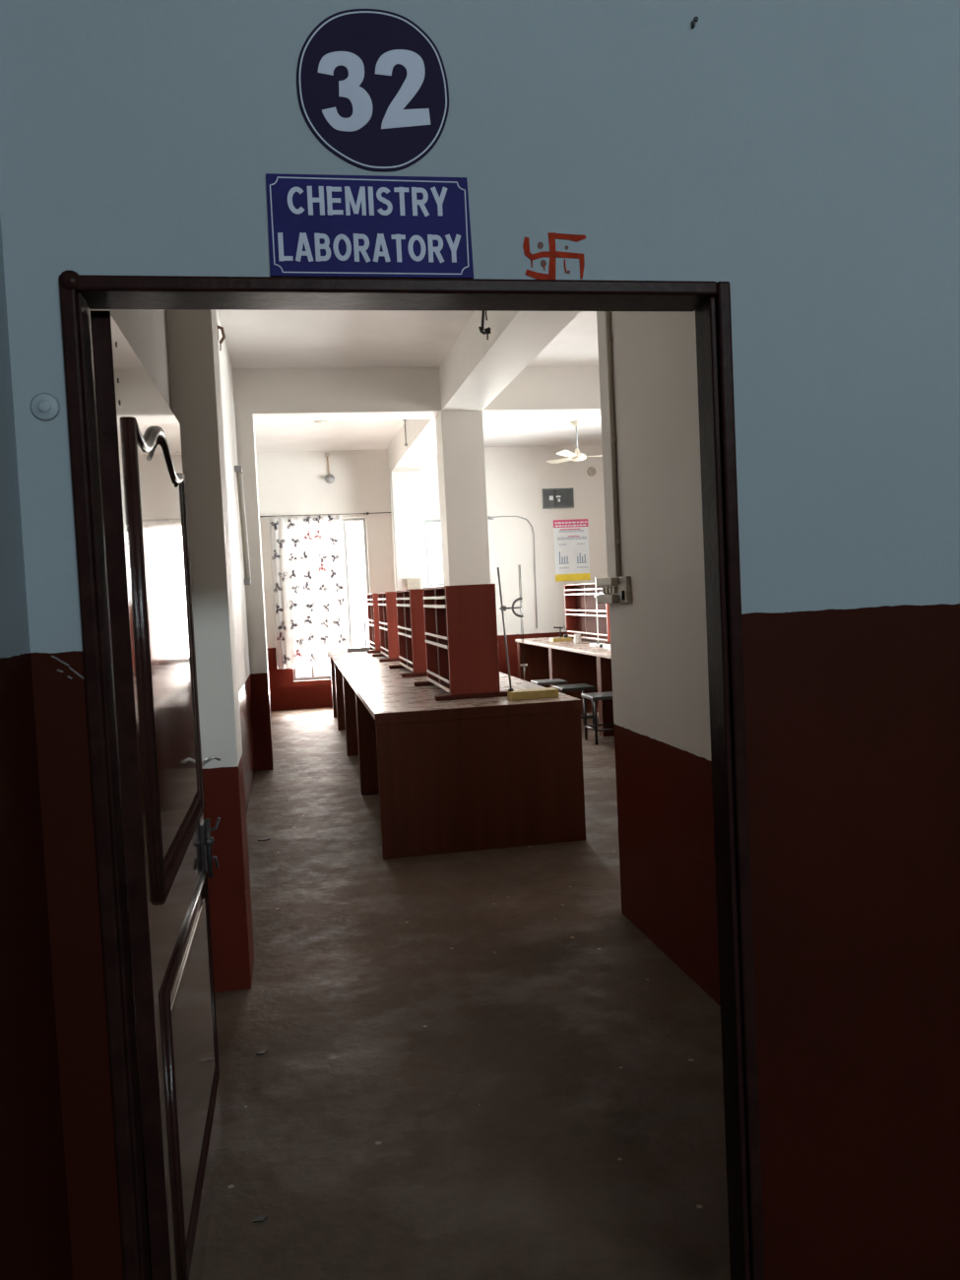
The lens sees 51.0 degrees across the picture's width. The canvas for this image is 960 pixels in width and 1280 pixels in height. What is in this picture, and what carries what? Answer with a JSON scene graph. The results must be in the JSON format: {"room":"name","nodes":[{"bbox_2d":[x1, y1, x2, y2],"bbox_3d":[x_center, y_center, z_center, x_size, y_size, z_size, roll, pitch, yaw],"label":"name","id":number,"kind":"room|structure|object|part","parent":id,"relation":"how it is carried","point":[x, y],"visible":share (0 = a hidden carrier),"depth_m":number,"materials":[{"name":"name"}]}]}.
{"room":"school corridor","nodes":[
{"label":"school corridor","id":0,"kind":"room"},
{"bbox_2d":[88,308,255,1259],"bbox_3d":[-2.045,-0.576,8.051,0.200,3.690,12.770,-3,3,-10],"label":"wall","id":1,"kind":"structure","parent":0,"point":[145,331],"depth_m":7.41,"materials":[{"name":"paint"}]},
{"bbox_2d":[216,321,225,350],"bbox_3d":[-1.829,-2.143,7.117,0.066,0.155,0.193,-3,3,-10],"label":"wall bracket","id":2,"kind":"object","parent":1,"relation":"attached to","point":[222,340],"visible":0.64,"depth_m":7.09,"materials":[{"name":"white metal"}]},
{"bbox_2d":[234,465,251,584],"bbox_3d":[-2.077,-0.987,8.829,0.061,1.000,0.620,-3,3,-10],"label":"tube light","id":3,"kind":"object","parent":1,"relation":"attached to","point":[237,469],"visible":1,"depth_m":8.79,"materials":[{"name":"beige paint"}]},
{"bbox_2d":[165,309,254,992],"bbox_3d":[-1.128,-0.436,4.140,0.170,3.690,0.360,-3,3,-10],"label":"pillar","id":4,"kind":"structure","parent":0,"point":[192,334],"depth_m":3.99,"materials":[{"name":"paint"}]},
{"bbox_2d":[216,309,602,451],"bbox_3d":[1.191,-2.669,8.701,7.020,0.120,13.020,-3,3,-10],"label":"ceiling","id":5,"kind":"structure","parent":0,"point":[254,339],"depth_m":8.85,"materials":[{"name":"white paint"}]},
{"bbox_2d":[314,420,327,423],"bbox_3d":[-1.892,-2.599,11.967,0.170,0.034,0.170,-3,3,-10],"label":"ceiling rose","id":6,"kind":"object","parent":5,"relation":"attached to","point":[317,421],"visible":0.69,"depth_m":11.93,"materials":[{"name":"white plastic"}]},
{"bbox_2d":[402,419,407,446],"bbox_3d":[-0.901,-2.506,12.155,0.044,0.330,0.044,-3,3,-10],"label":"fan downrod","id":7,"kind":"object","parent":5,"relation":"hanging from","point":[405,420],"visible":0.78,"depth_m":12.15,"materials":[{"name":"white metal"}]},
{"bbox_2d":[478,311,490,339],"bbox_3d":[0.025,-2.253,6.842,0.086,0.426,0.046,-3,3,-10],"label":"ceiling hook","id":8,"kind":"object","parent":5,"relation":"attached to","point":[486,332],"visible":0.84,"depth_m":6.83,"materials":[{"name":"black metal"}]},
{"bbox_2d":[546,420,602,463],"bbox_3d":[1.339,-2.567,13.010,1.007,0.500,1.083,-3,3,-10],"label":"ceiling fan","id":9,"kind":"object","parent":5,"relation":"hanging from","point":[577,456],"visible":0.99,"depth_m":12.92,"materials":[{"name":"white metal"}]},
{"bbox_3d":[1.062,-2.367,13.261,0.135,0.043,0.500,-4,3,-32],"label":"blade","id":10,"kind":"part","parent":9,"relation":"part of","materials":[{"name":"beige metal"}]},
{"bbox_3d":[1.102,-2.340,12.657,0.135,0.043,0.500,-1,3,28],"label":"blade","id":11,"kind":"part","parent":9,"relation":"part of","materials":[{"name":"white metal"}]},
{"bbox_3d":[1.246,-2.598,12.959,0.024,0.335,0.023,-3,3,-10],"label":"down rod","id":12,"kind":"part","parent":9,"relation":"part of","materials":[{"name":"grey metal"}]},
{"bbox_3d":[1.256,-2.391,12.969,0.230,0.160,0.230,-3,3,-10],"label":"motor","id":13,"kind":"part","parent":9,"relation":"part of","materials":[{"name":"white metal"}]},
{"bbox_2d":[256,445,607,710],"bbox_3d":[0.117,-1.006,15.039,7.020,3.690,0.200,-3,3,-10],"label":"wall","id":14,"kind":"structure","parent":0,"point":[289,482],"depth_m":14.91,"materials":[{"name":"paint"}]},
{"bbox_2d":[259,512,391,517],"bbox_3d":[-2.213,-1.788,14.417,1.886,0.040,0.110,-3,3,-10],"label":"curtain rod","id":15,"kind":"object","parent":14,"relation":"attached to","point":[366,513],"visible":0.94,"depth_m":14.38,"materials":[{"name":"metal"}]},
{"bbox_2d":[268,514,348,669],"bbox_3d":[-2.434,-0.692,14.382,1.032,2.167,0.102,-3,3,-10],"label":"curtain","id":16,"kind":"object","parent":15,"relation":"hanging from","point":[307,559],"visible":0.98,"depth_m":14.38,"materials":[{"name":"white fabric"}]},
{"bbox_2d":[324,452,334,483],"bbox_3d":[-2.157,-2.462,14.419,0.140,0.440,0.075,-3,3,-10],"label":"wall lamp","id":17,"kind":"object","parent":14,"relation":"attached to","point":[329,479],"visible":1,"depth_m":14.44,"materials":[{"name":"beige paint"}]},
{"bbox_2d":[292,517,369,681],"bbox_3d":[-2.188,-0.595,14.645,1.165,2.315,0.060,-3,3,-10],"label":"window","id":18,"kind":"structure","parent":14,"relation":"in","point":[312,676],"depth_m":14.67,"materials":[{"name":"paint"}]},
{"bbox_2d":[424,519,443,587],"bbox_3d":[-0.346,-0.941,14.975,0.920,1.710,0.060,-3,3,-10],"label":"window","id":19,"kind":"structure","parent":14,"relation":"in","point":[425,521],"depth_m":14.85,"materials":[{"name":"paint"}]},
{"bbox_2d":[487,515,537,628],"bbox_3d":[0.495,-1.004,14.982,0.711,1.697,0.054,-3,3,-10],"label":"cable","id":20,"kind":"object","parent":14,"relation":"attached to","point":[488,517],"visible":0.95,"depth_m":15.03,"materials":[{"name":"grey metal"}]},
{"bbox_2d":[542,487,574,509],"bbox_3d":[1.170,-2.122,15.076,0.475,0.295,0.028,-3,3,-10],"label":"framed board","id":21,"kind":"object","parent":14,"relation":"attached to","point":[551,497],"visible":1,"depth_m":15.07,"materials":[{"name":"plastic"}]},
{"bbox_2d":[553,518,590,581],"bbox_3d":[1.382,-1.352,15.156,0.545,0.920,0.006,-3,3,-10],"label":"poster","id":22,"kind":"object","parent":14,"relation":"attached to","point":[570,537],"visible":1,"depth_m":15.15,"materials":[{"name":"paper"}]},
{"bbox_2d":[586,466,595,475],"bbox_3d":[1.685,-2.539,15.152,0.140,0.140,0.036,-3,3,-10],"label":"wall fitting","id":23,"kind":"object","parent":14,"relation":"attached to","point":[591,471],"visible":1,"depth_m":15.14,"materials":[{"name":"beige paint"}]},
{"bbox_2d":[149,706,730,1279],"bbox_3d":[0.167,1.369,5.040,10.800,0.120,20.140,-3,3,-10],"label":"floor","id":24,"kind":"structure","parent":0,"point":[475,1065],"depth_m":3.33,"materials":[{"name":"concrete"}]},
{"bbox_2d":[0,214,72,1279],"bbox_3d":[-0.935,-0.725,1.437,0.363,4.500,0.380,-3,3,-10],"label":"wall","id":25,"kind":"structure","parent":24,"relation":"on","point":[35,1239],"depth_m":1.58,"materials":[{"name":"paint"}]},
{"bbox_2d":[235,413,273,770],"bbox_3d":[-2.113,-0.433,9.457,0.158,3.280,0.400,-3,3,-10],"label":"pillar","id":26,"kind":"structure","parent":24,"relation":"on","point":[244,422],"depth_m":9.27,"materials":[{"name":"paint"}]},
{"bbox_2d":[253,1215,266,1222],"bbox_3d":[-0.554,1.459,2.537,0.023,0.004,0.030,-2,3,21],"label":"scrap","id":27,"kind":"object","parent":24,"relation":"on","point":[259,1218],"visible":1,"depth_m":2.53,"materials":[{"name":"grey paper"}]},
{"bbox_2d":[256,1050,266,1054],"bbox_3d":[-0.754,1.424,3.475,0.023,0.004,0.030,-2,3,21],"label":"scrap","id":28,"kind":"object","parent":24,"relation":"on","point":[260,1052],"visible":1,"depth_m":3.47,"materials":[{"name":"grey paper"}]},
{"bbox_2d":[388,470,425,591],"bbox_3d":[-1.011,-0.743,14.538,0.397,3.320,0.390,-3,3,-10],"label":"pillar","id":29,"kind":"structure","parent":24,"relation":"on","point":[406,485],"depth_m":14.31,"materials":[{"name":"paint"}]},
{"bbox_2d":[389,474,396,590],"bbox_3d":[-1.191,-0.730,14.327,0.024,3.230,0.024,-3,3,-10],"label":"conduit pipe","id":30,"kind":"object","parent":29,"relation":"attached to","point":[390,475],"visible":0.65,"depth_m":14.28,"materials":[{"name":"white plastic"}]},
{"bbox_2d":[387,418,437,474],"bbox_3d":[-0.695,-2.502,12.287,0.397,0.370,4.797,-3,3,-10],"label":"beam","id":31,"kind":"structure","parent":29,"relation":"on","point":[420,448],"depth_m":12.51,"materials":[{"name":"paint"}]},
{"bbox_2d":[328,649,585,859],"bbox_3d":[-0.675,0.691,9.782,1.264,0.870,7.584,-3,3,-10],"label":"laboratory bench","id":32,"kind":"object","parent":24,"relation":"on","point":[475,774],"visible":0.88,"depth_m":6.09,"materials":[{"name":"red laminate"}]},
{"bbox_3d":[-1.357,0.566,13.409,1.218,0.845,0.140,-3,3,-10],"label":"support panel","id":33,"kind":"part","parent":32,"relation":"part of","materials":[{"name":"red laminate"}]},
{"bbox_3d":[-1.114,0.616,12.102,1.218,0.845,0.140,-3,3,-10],"label":"support panel","id":34,"kind":"part","parent":32,"relation":"part of","materials":[{"name":"red laminate"}]},
{"bbox_3d":[-0.746,0.691,10.127,1.218,0.845,0.140,-3,3,-10],"label":"support panel","id":35,"kind":"part","parent":32,"relation":"part of","materials":[{"name":"red laminate"}]},
{"bbox_2d":[346,612,369,652],"bbox_3d":[-1.583,-0.102,12.985,0.280,0.500,0.180,-3,3,-10],"label":"stand","id":36,"kind":"object","parent":32,"relation":"on","point":[356,649],"visible":0.94,"depth_m":12.92,"materials":[{"name":"grey metal"}]},
{"bbox_3d":[-1.485,-0.130,13.002,0.015,0.455,0.015,-4,3,-33],"label":"rod","id":37,"kind":"part","parent":36,"relation":"part of","materials":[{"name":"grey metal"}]},
{"bbox_3d":[-0.369,0.768,8.104,1.218,0.845,0.140,-3,3,-10],"label":"support panel","id":38,"kind":"part","parent":32,"relation":"part of","materials":[{"name":"red laminate"}]},
{"bbox_2d":[367,592,381,653],"bbox_3d":[-1.231,-0.232,12.888,0.525,0.735,0.994,-3,3,-10],"label":"rack","id":39,"kind":"object","parent":32,"relation":"on","point":[372,599],"visible":0.41,"depth_m":12.41,"materials":[{"name":"red wood"}]},
{"bbox_3d":[-1.316,-0.263,13.340,0.325,0.707,0.028,-3,3,-10],"label":"panel","id":40,"kind":"part","parent":39,"relation":"part of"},
{"bbox_3d":[-1.380,-0.239,12.860,0.009,0.676,0.009,-4,3,-33],"label":"upright rod","id":41,"kind":"part","parent":39,"relation":"part of","materials":[{"name":"white metal"}]},
{"bbox_3d":[-1.147,-0.229,12.434,0.325,0.707,0.028,-3,3,-10],"label":"panel","id":42,"kind":"part","parent":39,"relation":"part of","materials":[{"name":"red wood"}]},
{"bbox_2d":[372,591,399,662],"bbox_3d":[-0.908,-0.166,11.154,0.525,0.735,1.064,-3,3,-10],"label":"rack","id":43,"kind":"object","parent":32,"relation":"on","point":[387,602],"visible":0.58,"depth_m":10.64,"materials":[{"name":"red wood"}]},
{"bbox_3d":[-1.000,-0.199,11.640,0.325,0.707,0.028,-3,3,-10],"label":"panel","id":44,"kind":"part","parent":43,"relation":"part of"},
{"bbox_3d":[-1.057,-0.173,11.126,0.009,0.676,0.009,-2,3,12],"label":"upright rod","id":45,"kind":"part","parent":43,"relation":"part of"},
{"bbox_3d":[-0.818,-0.162,10.666,0.325,0.707,0.028,-3,3,-10],"label":"panel","id":46,"kind":"part","parent":43,"relation":"part of","materials":[{"name":"red wood"}]},
{"bbox_2d":[388,588,427,677],"bbox_3d":[-0.517,-0.086,9.056,0.525,0.735,1.174,-3,3,-10],"label":"rack","id":47,"kind":"object","parent":32,"relation":"on","point":[410,603],"visible":0.52,"depth_m":8.50,"materials":[{"name":"red wood"}]},
{"bbox_3d":[-0.619,-0.121,9.597,0.325,0.707,0.028,-3,3,-10],"label":"panel","id":48,"kind":"part","parent":47,"relation":"part of","materials":[{"name":"brown wood"}]},
{"bbox_3d":[-0.678,-0.105,9.026,0.010,0.018,1.074,-3,3,-10],"label":"guard rail","id":49,"kind":"part","parent":47,"relation":"part of","materials":[{"name":"white metal"}]},
{"bbox_3d":[-0.666,-0.094,9.028,0.009,0.676,0.009,-2,3,12],"label":"upright rod","id":50,"kind":"part","parent":47,"relation":"part of","materials":[{"name":"white metal"}]},
{"bbox_3d":[-0.665,0.179,9.039,0.010,0.018,1.074,-3,3,-10],"label":"guard rail","id":51,"kind":"part","parent":47,"relation":"part of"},
{"bbox_2d":[400,661,413,668],"bbox_3d":[-0.502,0.228,9.071,0.313,0.014,1.074,-3,3,-10],"label":"shelf","id":52,"kind":"object","parent":47,"relation":"attached to","point":[407,665],"depth_m":9.10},
{"bbox_2d":[405,577,421,589],"bbox_3d":[-0.946,-0.799,14.322,0.210,0.155,0.055,-3,3,-10],"label":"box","id":53,"kind":"object","parent":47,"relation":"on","point":[413,583],"visible":0.95,"depth_m":14.30,"materials":[{"name":"beige cardboard"}]},
{"bbox_3d":[-0.417,-0.080,8.514,0.325,0.707,0.028,-3,3,-10],"label":"panel","id":54,"kind":"part","parent":47,"relation":"part of","materials":[{"name":"red wood"}]},
{"bbox_2d":[328,649,580,713],"bbox_3d":[-0.694,0.270,9.765,1.260,0.025,7.580,-3,3,-10],"label":"countertop","id":55,"kind":"structure","parent":32,"relation":"on","point":[384,689],"depth_m":7.29,"materials":[{"name":"beige wood"}]},
{"bbox_2d":[414,583,507,701],"bbox_3d":[-0.150,-0.011,7.082,0.525,0.735,1.194,-3,3,-10],"label":"rack","id":56,"kind":"object","parent":32,"relation":"on","point":[461,623],"visible":0.99,"depth_m":6.53,"materials":[{"name":"red wood"}]},
{"bbox_3d":[-0.323,-0.294,7.039,0.010,0.018,1.094,-3,3,-10],"label":"guard rail","id":57,"kind":"part","parent":56,"relation":"part of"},
{"bbox_3d":[-0.253,-0.046,7.632,0.325,0.707,0.028,-3,3,-10],"label":"panel","id":58,"kind":"part","parent":56,"relation":"part of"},
{"bbox_3d":[-0.310,-0.030,7.051,0.010,0.018,1.094,-3,3,-10],"label":"guard rail","id":59,"kind":"part","parent":56,"relation":"part of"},
{"bbox_3d":[-0.298,-0.019,7.054,0.009,0.676,0.009,-4,3,-33],"label":"upright rod","id":60,"kind":"part","parent":56,"relation":"part of","materials":[{"name":"white metal"}]},
{"bbox_3d":[-0.297,0.254,7.064,0.010,0.018,1.094,-3,3,-10],"label":"guard rail","id":61,"kind":"part","parent":56,"relation":"part of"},
{"bbox_2d":[429,639,447,645],"bbox_3d":[-0.148,0.019,7.083,0.313,0.014,1.094,-3,3,-10],"label":"shelf","id":62,"kind":"object","parent":56,"relation":"attached to","point":[432,642],"depth_m":7.20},
{"bbox_2d":[429,676,449,689],"bbox_3d":[-0.135,0.303,7.097,0.313,0.014,1.094,-3,3,-10],"label":"shelf","id":63,"kind":"object","parent":56,"relation":"attached to","point":[435,680],"depth_m":7.19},
{"bbox_3d":[-0.048,-0.004,6.530,0.325,0.707,0.028,-3,3,-10],"label":"panel","id":64,"kind":"part","parent":56,"relation":"part of","materials":[{"name":"red wood"}]},
{"bbox_3d":[0.016,0.844,6.087,1.252,0.845,0.050,-3,3,-10],"label":"panel","id":65,"kind":"part","parent":32,"relation":"part of","materials":[{"name":"red laminate"}]},
{"bbox_2d":[497,567,558,700],"bbox_3d":[0.295,-0.049,6.354,0.341,0.835,0.150,-3,3,-10],"label":"stand","id":66,"kind":"object","parent":32,"relation":"on","point":[547,692],"visible":1,"depth_m":6.33,"materials":[{"name":"yellow wood"}]},
{"bbox_3d":[0.154,-0.066,6.348,0.061,0.787,0.012,-3,3,-10],"label":"rod","id":67,"kind":"part","parent":66,"relation":"part of","materials":[{"name":"grey metal"}]},
{"bbox_2d":[517,564,527,680],"bbox_3d":[0.265,-0.110,6.367,0.044,0.730,0.014,-3,3,-10],"label":"burette","id":68,"kind":"object","parent":66,"relation":"attached to","point":[523,665],"visible":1,"depth_m":6.37,"materials":[{"name":"clear glass"}]},
{"bbox_2d":[435,410,490,585],"bbox_3d":[-0.131,-0.544,9.822,0.397,3.280,0.400,-3,3,-10],"label":"pillar","id":69,"kind":"structure","parent":24,"relation":"on","point":[460,446],"depth_m":9.59,"materials":[{"name":"paint"}]},
{"bbox_2d":[232,366,600,421],"bbox_3d":[0.972,-2.452,9.955,6.620,0.410,0.400,-3,3,-10],"label":"beam","id":70,"kind":"structure","parent":69,"relation":"on","point":[363,393],"depth_m":9.44,"materials":[{"name":"paint"}]},
{"bbox_2d":[530,678,567,694],"bbox_3d":[0.825,0.717,11.938,0.360,0.475,0.360,-3,3,-10],"label":"stool","id":71,"kind":"object","parent":24,"relation":"on","point":[557,681],"visible":0.4,"depth_m":11.78,"materials":[{"name":"grey metal"}]},
{"bbox_3d":[0.815,0.497,11.928,0.360,0.035,0.360,-3,3,-10],"label":"seat","id":72,"kind":"part","parent":71,"relation":"part of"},
{"bbox_2d":[514,636,614,736],"bbox_3d":[1.876,0.537,10.481,1.264,0.870,8.034,-3,3,-10],"label":"laboratory bench","id":73,"kind":"object","parent":24,"relation":"on","point":[583,663],"visible":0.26,"depth_m":12.45,"materials":[{"name":"red laminate"}]},
{"bbox_3d":[1.153,0.404,14.328,1.218,0.845,0.140,-3,3,-10],"label":"support panel","id":74,"kind":"part","parent":73,"relation":"part of","materials":[{"name":"red laminate"}]},
{"bbox_2d":[549,625,572,641],"bbox_3d":[1.052,-0.088,13.171,0.260,0.204,0.200,-3,3,-10],"label":"stand","id":75,"kind":"object","parent":73,"relation":"on","point":[565,637],"visible":1,"depth_m":13.10,"materials":[{"name":"yellow wood"}]},
{"bbox_2d":[515,636,610,655],"bbox_3d":[1.858,0.116,10.463,1.260,0.025,8.030,-3,3,-10],"label":"countertop","id":76,"kind":"structure","parent":73,"relation":"on","point":[585,645],"depth_m":12.34,"materials":[{"name":"beige stone"}]},
{"bbox_3d":[1.479,0.470,12.580,1.218,0.845,0.140,-3,3,-10],"label":"support panel","id":77,"kind":"part","parent":73,"relation":"part of","materials":[{"name":"red laminate"}]},
{"bbox_2d":[574,634,581,643],"bbox_3d":[1.201,-0.016,12.387,0.092,0.120,0.090,-3,3,-10],"label":"jar","id":78,"kind":"object","parent":73,"relation":"on","point":[577,637],"visible":1,"depth_m":12.35,"materials":[{"name":"white plastic"}]},
{"bbox_2d":[564,582,610,643],"bbox_3d":[1.482,-0.355,12.758,0.525,0.735,1.894,-3,3,-10],"label":"rack","id":79,"kind":"object","parent":73,"relation":"on","point":[580,601],"visible":0.58,"depth_m":13.07,"materials":[{"name":"red wood"}]},
{"bbox_3d":[1.315,-0.403,13.652,0.325,0.707,0.028,-3,3,-10],"label":"panel","id":80,"kind":"part","parent":79,"relation":"part of","materials":[{"name":"red wood"}]},
{"bbox_3d":[1.309,-0.638,12.715,0.010,0.018,1.794,-3,3,-10],"label":"guard rail","id":81,"kind":"part","parent":79,"relation":"part of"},
{"bbox_3d":[1.334,-0.362,12.730,0.009,0.676,0.009,-4,3,-33],"label":"upright rod","id":82,"kind":"part","parent":79,"relation":"part of","materials":[{"name":"white metal"}]},
{"bbox_3d":[1.322,-0.373,12.727,0.010,0.018,1.794,-3,3,-10],"label":"guard rail","id":83,"kind":"part","parent":79,"relation":"part of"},
{"bbox_3d":[1.335,-0.089,12.740,0.010,0.018,1.794,-3,3,-10],"label":"guard rail","id":84,"kind":"part","parent":79,"relation":"part of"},
{"bbox_2d":[569,634,607,639],"bbox_3d":[1.497,-0.040,12.772,0.313,0.014,1.794,-3,3,-10],"label":"shelf","id":85,"kind":"object","parent":79,"relation":"attached to","point":[588,636],"depth_m":12.74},
{"bbox_3d":[1.649,-0.335,11.862,0.325,0.707,0.028,-3,3,-10],"label":"panel","id":86,"kind":"part","parent":79,"relation":"part of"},
{"bbox_2d":[589,576,603,646],"bbox_3d":[1.348,-0.327,11.609,0.133,0.800,0.260,-3,3,-10],"label":"stand","id":87,"kind":"object","parent":73,"relation":"on","point":[598,643],"visible":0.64,"depth_m":11.60,"materials":[{"name":"white metal"}]},
{"bbox_3d":[1.346,-0.341,11.608,0.013,0.773,0.012,-3,3,-10],"label":"rod","id":88,"kind":"part","parent":87,"relation":"part of","materials":[{"name":"white metal"}]},
{"bbox_3d":[1.847,0.545,10.605,1.218,0.845,0.140,-3,3,-10],"label":"support panel","id":89,"kind":"part","parent":73,"relation":"part of","materials":[{"name":"red laminate"}]},
{"bbox_2d":[603,643,610,648],"bbox_3d":[1.574,0.069,10.994,0.340,0.044,0.420,-3,3,-10],"label":"tray","id":90,"kind":"object","parent":73,"relation":"on","point":[606,646],"visible":0.27,"depth_m":11.07,"materials":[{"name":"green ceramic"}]},
{"bbox_2d":[552,683,595,728],"bbox_3d":[1.046,0.744,11.135,0.380,0.475,0.420,-3,3,-10],"label":"stool","id":91,"kind":"object","parent":24,"relation":"on","point":[580,686],"visible":0.58,"depth_m":10.98,"materials":[{"name":"grey metal"}]},
{"bbox_3d":[1.036,0.525,11.125,0.380,0.035,0.420,-3,3,-10],"label":"seat","id":92,"kind":"part","parent":91,"relation":"part of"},
{"bbox_3d":[1.171,0.744,11.342,0.029,0.445,0.028,-3,3,-10],"label":"leg","id":93,"kind":"part","parent":91,"relation":"part of","materials":[{"name":"black metal"}]},
{"bbox_3d":[1.051,0.841,11.140,0.346,0.022,0.386,-3,3,-10],"label":"foot rail","id":94,"kind":"part","parent":91,"relation":"part of","materials":[{"name":"metal"}]},
{"bbox_3d":[1.237,0.757,10.988,0.029,0.445,0.028,-3,3,-10],"label":"leg","id":95,"kind":"part","parent":91,"relation":"part of","materials":[{"name":"black metal"}]},
{"bbox_2d":[580,691,614,744],"bbox_3d":[1.277,0.780,10.141,0.400,0.475,0.420,-3,3,-10],"label":"stool","id":96,"kind":"object","parent":24,"relation":"on","point":[595,696],"visible":0.51,"depth_m":10.04,"materials":[{"name":"grey metal"}]},
{"bbox_3d":[1.078,0.797,10.288,0.029,0.445,0.028,-3,3,-10],"label":"leg","id":97,"kind":"part","parent":96,"relation":"part of","materials":[{"name":"black metal"}]},
{"bbox_3d":[1.144,0.811,9.934,0.029,0.445,0.028,-3,3,-10],"label":"leg","id":98,"kind":"part","parent":96,"relation":"part of","materials":[{"name":"black metal"}]},
{"bbox_3d":[1.266,0.560,10.131,0.400,0.035,0.420,-3,3,-10],"label":"seat","id":99,"kind":"part","parent":96,"relation":"part of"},
{"bbox_3d":[1.282,0.877,10.146,0.366,0.022,0.386,-3,3,-10],"label":"foot rail","id":100,"kind":"part","parent":96,"relation":"part of","materials":[{"name":"metal"}]},
{"bbox_2d":[0,0,959,1279],"bbox_3d":[0.608,-0.823,1.975,10.800,4.500,0.121,-3,3,-10],"label":"wall","id":101,"kind":"structure","parent":0,"point":[802,157],"depth_m":1.92,"materials":[{"name":"paint"}]},
{"bbox_2d":[29,392,60,421],"bbox_3d":[-0.726,-0.389,1.678,0.047,0.047,0.008,-3,3,-10],"label":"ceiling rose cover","id":102,"kind":"object","parent":101,"relation":"attached to","point":[44,407],"visible":1,"depth_m":1.68,"materials":[{"name":"white plastic"}]},
{"bbox_2d":[90,311,222,1279],"bbox_3d":[-0.695,0.428,2.389,0.092,2.064,1.154,-3,3,-10],"label":"door","id":103,"kind":"structure","parent":101,"relation":"in","point":[168,842],"depth_m":2.02,"materials":[{"name":"brown wood"}]},
{"bbox_3d":[-0.725,0.001,2.366,0.022,0.997,0.907,-3,3,-10],"label":"panel moulding","id":104,"kind":"part","parent":103,"relation":"part of","materials":[{"name":"brown wood"}]},
{"bbox_3d":[-0.727,-0.015,2.364,0.008,0.878,0.761,-3,3,-10],"label":"panel","id":105,"kind":"part","parent":103,"relation":"part of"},
{"bbox_3d":[-0.679,0.965,2.410,0.014,0.598,0.896,-3,3,-10],"label":"panel moulding","id":106,"kind":"part","parent":103,"relation":"part of","materials":[{"name":"brown wood"}]},
{"bbox_3d":[-0.678,0.965,2.397,0.008,0.475,0.805,-3,3,-10],"label":"panel","id":107,"kind":"part","parent":103,"relation":"part of","materials":[{"name":"brown wood"}]},
{"bbox_2d":[265,173,473,278],"bbox_3d":[-0.190,-0.726,1.766,0.357,0.176,0.005,-3,3,-10],"label":"name plate","id":108,"kind":"object","parent":101,"relation":"attached to","point":[319,224],"visible":1,"depth_m":1.76,"materials":[{"name":"blue metal"}]},
{"bbox_2d":[296,8,448,171],"bbox_3d":[-0.185,-0.960,1.759,0.265,0.277,0.004,-3,3,-10],"label":"number sign","id":109,"kind":"object","parent":101,"relation":"attached to","point":[372,86],"visible":1,"depth_m":1.76,"materials":[{"name":"blue plastic"}]},
{"bbox_2d":[58,269,765,1279],"bbox_3d":[-0.076,0.407,1.880,1.191,2.118,0.119,-3,3,-10],"label":"door frame","id":110,"kind":"structure","parent":101,"relation":"attached to","point":[710,300],"depth_m":1.84,"materials":[{"name":"brown wood"}]},
{"bbox_2d":[522,232,585,279],"bbox_3d":[0.137,-0.696,1.831,0.119,0.088,0.002,-3,3,-10],"label":"painted emblem","id":111,"kind":"object","parent":101,"relation":"attached to","point":[552,254],"visible":1,"depth_m":1.83,"materials":[{"name":"paint"}]},
{"bbox_2d":[691,16,698,28],"bbox_3d":[0.397,-1.139,1.857,0.010,0.017,0.012,-3,3,-10],"label":"hook","id":112,"kind":"object","parent":101,"relation":"attached to","point":[695,19],"visible":1,"depth_m":1.85,"materials":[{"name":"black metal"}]},
{"bbox_2d":[596,310,720,1006],"bbox_3d":[1.041,-0.302,3.465,0.421,3.280,2.610,-3,3,-10],"label":"wall partition","id":113,"kind":"structure","parent":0,"point":[659,654],"depth_m":4.06,"materials":[{"name":"paint"}]},
{"bbox_2d":[439,311,580,411],"bbox_3d":[0.511,-2.236,5.819,0.397,0.410,7.573,-3,3,-10],"label":"beam","id":114,"kind":"structure","parent":113,"relation":"on","point":[476,369],"depth_m":7.65,"materials":[{"name":"paint"}]},
{"bbox_2d":[605,311,621,576],"bbox_3d":[0.582,-1.122,4.478,0.024,1.695,0.034,-3,3,-10],"label":"conduit pipe","id":115,"kind":"object","parent":113,"relation":"attached to","point":[608,338],"visible":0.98,"depth_m":4.48,"materials":[{"name":"beige paint"}]},
{"bbox_2d":[595,576,632,603],"bbox_3d":[0.602,-0.225,4.544,0.060,0.117,0.325,-3,3,-10],"label":"switchboard","id":116,"kind":"object","parent":113,"relation":"attached to","point":[615,590],"visible":1,"depth_m":4.48,"materials":[{"name":"beige paint"}]},
{"bbox_2d":[612,586,617,593],"bbox_3d":[0.605,-0.223,4.517,0.016,0.030,0.030,-3,3,-10],"label":"switch","id":117,"kind":"object","parent":116,"relation":"attached to","point":[614,589],"depth_m":4.50,"materials":[{"name":"white plastic"}]},
{"bbox_2d":[618,590,624,599],"bbox_3d":[0.623,-0.197,4.435,0.013,0.040,0.050,-3,3,-10],"label":"socket","id":118,"kind":"object","parent":116,"relation":"attached to","point":[620,593],"depth_m":4.42,"materials":[{"name":"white plastic"}]}
]}

